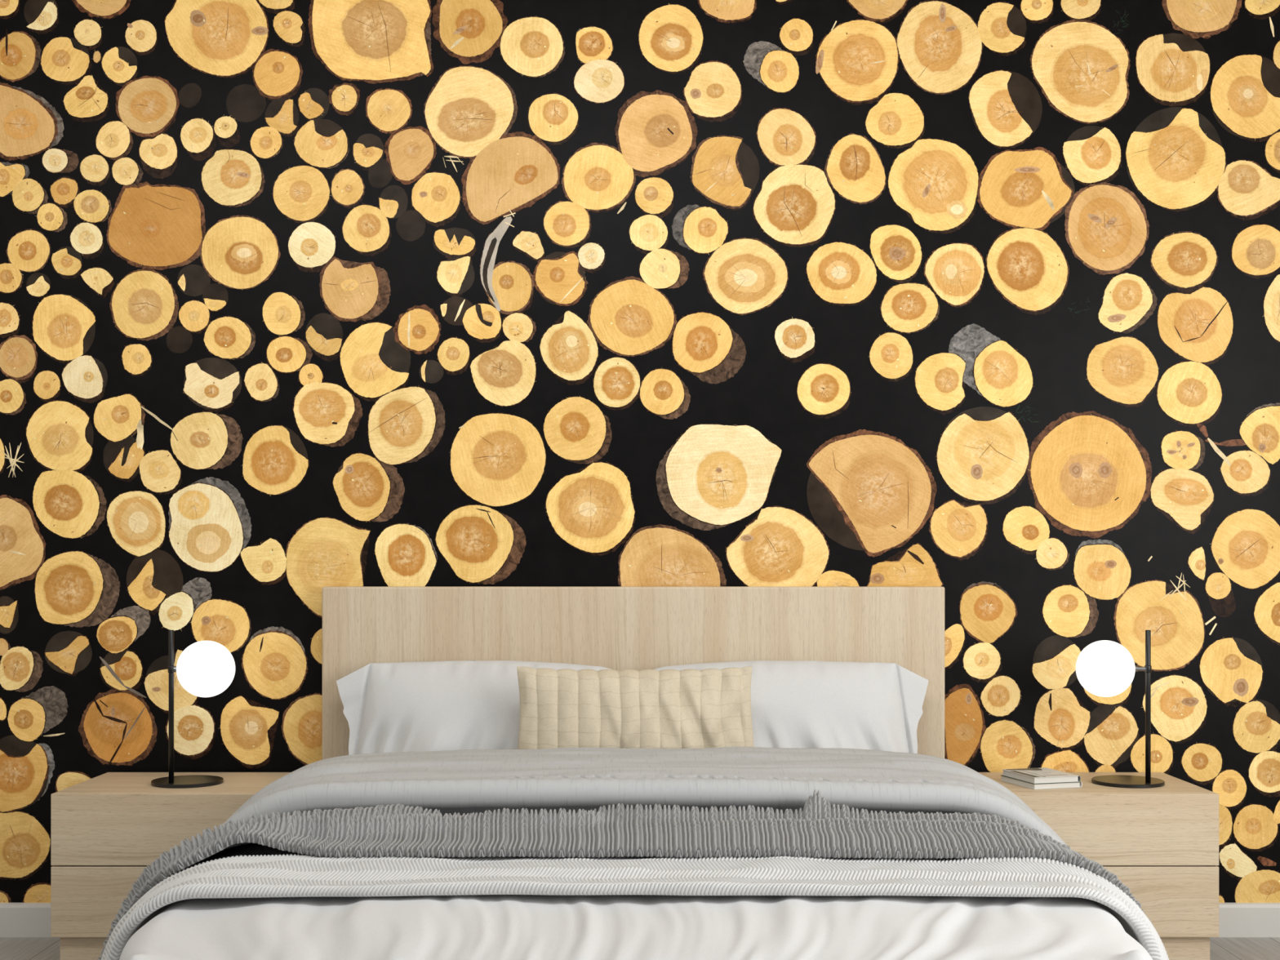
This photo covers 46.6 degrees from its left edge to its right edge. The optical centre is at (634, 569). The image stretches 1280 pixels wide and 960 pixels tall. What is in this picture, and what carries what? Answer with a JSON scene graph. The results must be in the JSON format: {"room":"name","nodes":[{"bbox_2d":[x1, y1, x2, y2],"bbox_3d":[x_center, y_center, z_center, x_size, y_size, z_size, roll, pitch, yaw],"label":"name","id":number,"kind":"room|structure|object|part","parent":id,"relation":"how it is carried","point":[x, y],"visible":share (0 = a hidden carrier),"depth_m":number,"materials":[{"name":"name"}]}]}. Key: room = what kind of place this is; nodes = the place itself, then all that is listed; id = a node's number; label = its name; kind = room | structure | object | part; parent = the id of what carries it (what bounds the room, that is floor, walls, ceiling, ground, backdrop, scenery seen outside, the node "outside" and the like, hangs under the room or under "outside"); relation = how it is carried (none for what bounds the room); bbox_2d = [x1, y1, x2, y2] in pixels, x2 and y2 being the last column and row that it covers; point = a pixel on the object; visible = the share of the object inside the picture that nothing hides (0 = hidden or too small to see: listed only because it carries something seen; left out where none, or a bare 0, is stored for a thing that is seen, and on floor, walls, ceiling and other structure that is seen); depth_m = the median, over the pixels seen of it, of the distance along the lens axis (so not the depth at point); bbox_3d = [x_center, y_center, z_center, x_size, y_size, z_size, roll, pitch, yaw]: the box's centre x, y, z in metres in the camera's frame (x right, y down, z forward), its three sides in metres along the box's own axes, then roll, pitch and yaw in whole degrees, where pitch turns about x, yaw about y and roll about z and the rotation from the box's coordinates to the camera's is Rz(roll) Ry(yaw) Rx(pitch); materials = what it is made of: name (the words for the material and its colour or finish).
{"room":"bedroom","nodes":[
{"label":"bedroom","id":0,"kind":"room"},
{"bbox_2d":[0,937,1279,959],"bbox_3d":[0.000,1.160,1.945,5.800,0.120,5.350,0,0,0],"label":"floor","id":1,"kind":"structure","parent":0,"point":[11,948],"depth_m":4.33,"materials":[{"name":"grey wood"}]},
{"bbox_2d":[50,772,290,959],"bbox_3d":[-1.300,0.853,4.235,0.557,0.495,0.434,0,0,0],"label":"nightstand","id":2,"kind":"object","parent":1,"relation":"on","point":[107,828],"visible":0.41,"depth_m":4.02,"materials":[{"name":"brown wood"}]},
{"bbox_3d":[-1.300,0.898,4.027,0.557,0.191,0.018,0,0,0],"label":"drawer","id":3,"kind":"part","parent":2,"relation":"part of","materials":[{"name":"brown wood"}]},
{"bbox_3d":[-1.300,0.702,4.027,0.557,0.194,0.018,0,0,0],"label":"drawer","id":4,"kind":"part","parent":2,"relation":"part of","materials":[{"name":"brown wood"}]},
{"bbox_2d":[151,630,235,787],"bbox_3d":[-1.248,0.386,4.214,0.240,0.437,0.208,0,0,0],"label":"table lamp","id":5,"kind":"object","parent":2,"relation":"on","point":[204,668],"visible":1,"depth_m":4.15,"materials":[{"name":"white glass"}]},
{"bbox_3d":[-1.208,0.279,4.190,0.160,0.160,0.160,0,0,0],"label":"lamp shade","id":6,"kind":"part","parent":5,"relation":"part of","materials":[{"name":"white glass"}]},
{"bbox_2d":[322,586,944,759],"bbox_3d":[-0.004,0.575,3.450,1.844,1.050,2.001,0,0,0],"label":"headboard","id":7,"kind":"object","parent":1,"relation":"on","point":[638,628],"visible":0.12,"depth_m":4.40,"materials":[{"name":"brown wood"}]},
{"bbox_2d":[336,660,610,755],"bbox_3d":[-0.437,0.462,4.251,0.859,0.396,0.221,0,0,0],"label":"pillow","id":8,"kind":"object","parent":7,"relation":"on","point":[425,706],"visible":0.46,"depth_m":4.24,"materials":[{"name":"fabric"}]},
{"bbox_2d":[119,894,1152,959],"bbox_3d":[-0.002,0.819,3.219,2.024,0.385,1.714,0,0,0],"label":"duvet","id":9,"kind":"object","parent":7,"relation":"on","point":[474,926],"visible":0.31,"depth_m":2.68,"materials":[{"name":"white fabric"}]},
{"bbox_2d":[101,842,1168,959],"bbox_3d":[-0.005,0.788,3.143,2.270,0.418,0.594,0,0,0],"label":"blanket","id":10,"kind":"object","parent":9,"relation":"on","point":[250,870],"visible":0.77,"depth_m":2.92,"materials":[{"name":"white fabric"}]},
{"bbox_2d":[97,789,1152,959],"bbox_3d":[-0.001,0.747,3.227,2.363,0.488,0.446,0,0,0],"label":"knit throw","id":11,"kind":"object","parent":10,"relation":"on","point":[819,830],"visible":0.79,"depth_m":3.15,"materials":[{"name":"grey fabric"}]},
{"bbox_2d":[516,666,754,749],"bbox_3d":[0.001,0.441,4.056,0.653,0.351,0.126,0,0,0],"label":"cushion","id":12,"kind":"object","parent":9,"relation":"on","point":[564,708],"visible":0.59,"depth_m":4.04,"materials":[{"name":"beige fabric"}]},
{"bbox_2d":[217,746,1066,844],"bbox_3d":[-0.002,0.654,3.706,2.278,0.369,0.493,0,0,0],"label":"coverlet","id":13,"kind":"object","parent":9,"relation":"on","point":[465,781],"visible":0.62,"depth_m":3.52,"materials":[{"name":"grey fabric"}]},
{"bbox_2d":[654,660,928,753],"bbox_3d":[0.426,0.462,4.253,0.859,0.396,0.220,0,0,0],"label":"pillow","id":14,"kind":"object","parent":7,"relation":"on","point":[795,704],"visible":0.39,"depth_m":4.24,"materials":[{"name":"fabric"}]},
{"bbox_2d":[978,772,1218,959],"bbox_3d":[1.300,0.853,4.235,0.558,0.495,0.434,0,0,0],"label":"nightstand","id":15,"kind":"object","parent":1,"relation":"on","point":[1162,842],"visible":0.52,"depth_m":4.02,"materials":[{"name":"brown wood"}]},
{"bbox_2d":[1000,774,1082,789],"bbox_3d":[1.148,0.597,4.208,0.150,0.015,0.183,0,0,-16],"label":"book","id":16,"kind":"object","parent":15,"relation":"on","point":[1019,782],"visible":0.59,"depth_m":4.13,"materials":[{"name":"white paper"}]},
{"bbox_2d":[1001,767,1079,783],"bbox_3d":[1.148,0.581,4.208,0.144,0.017,0.178,0,0,-15],"label":"book","id":17,"kind":"object","parent":16,"relation":"on","point":[1042,775],"visible":1,"depth_m":4.16,"materials":[{"name":"grey paper"}]},
{"bbox_2d":[1004,768,1041,770],"bbox_3d":[1.120,0.573,4.266,0.105,0.001,0.047,0,0,-15],"label":"print","id":18,"kind":"object","parent":17,"relation":"on","point":[1030,769],"depth_m":4.27},
{"bbox_2d":[1009,770,1039,777],"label":"print","id":19,"kind":"object","parent":17,"relation":"on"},
{"bbox_3d":[1.300,0.702,4.027,0.558,0.194,0.018,0,0,0],"label":"drawer","id":20,"kind":"part","parent":15,"relation":"part of","materials":[{"name":"brown wood"}]},
{"bbox_2d":[1075,630,1164,787],"bbox_3d":[1.371,0.386,4.214,0.252,0.437,0.208,0,0,0],"label":"table lamp","id":21,"kind":"object","parent":15,"relation":"on","point":[1104,668],"visible":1,"depth_m":4.15,"materials":[{"name":"white glass"}]},
{"bbox_3d":[1.325,0.278,4.190,0.160,0.160,0.160,0,0,0],"label":"lamp shade","id":22,"kind":"part","parent":21,"relation":"part of","materials":[{"name":"white glass"}]},
{"bbox_3d":[1.418,0.277,4.169,0.029,0.017,0.017,0,0,13],"label":"arm","id":23,"kind":"part","parent":21,"relation":"part of","materials":[{"name":"metal"}]},
{"bbox_3d":[1.300,0.898,4.027,0.558,0.191,0.018,0,0,0],"label":"drawer","id":24,"kind":"part","parent":15,"relation":"part of","materials":[{"name":"brown wood"}]},
{"bbox_3d":[0.000,-0.375,4.545,5.800,3.050,0.150,0,0,0],"label":"wall","id":25,"kind":"structure","parent":0,"visible":0},
{"bbox_2d":[0,902,1279,937],"bbox_3d":[0.000,1.050,4.462,5.500,0.100,0.016,0,0,0],"label":"baseboard","id":26,"kind":"structure","parent":25,"relation":"attached to","point":[16,919],"depth_m":4.45,"materials":[{"name":"paint"}]},
{"bbox_2d":[0,0,1279,902],"bbox_3d":[0.000,-0.449,4.468,5.498,2.900,0.002,0,0,0],"label":"wall mural","id":27,"kind":"object","parent":25,"relation":"attached to","point":[978,300],"visible":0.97,"depth_m":4.47,"materials":[{"name":"paper"}]}
]}

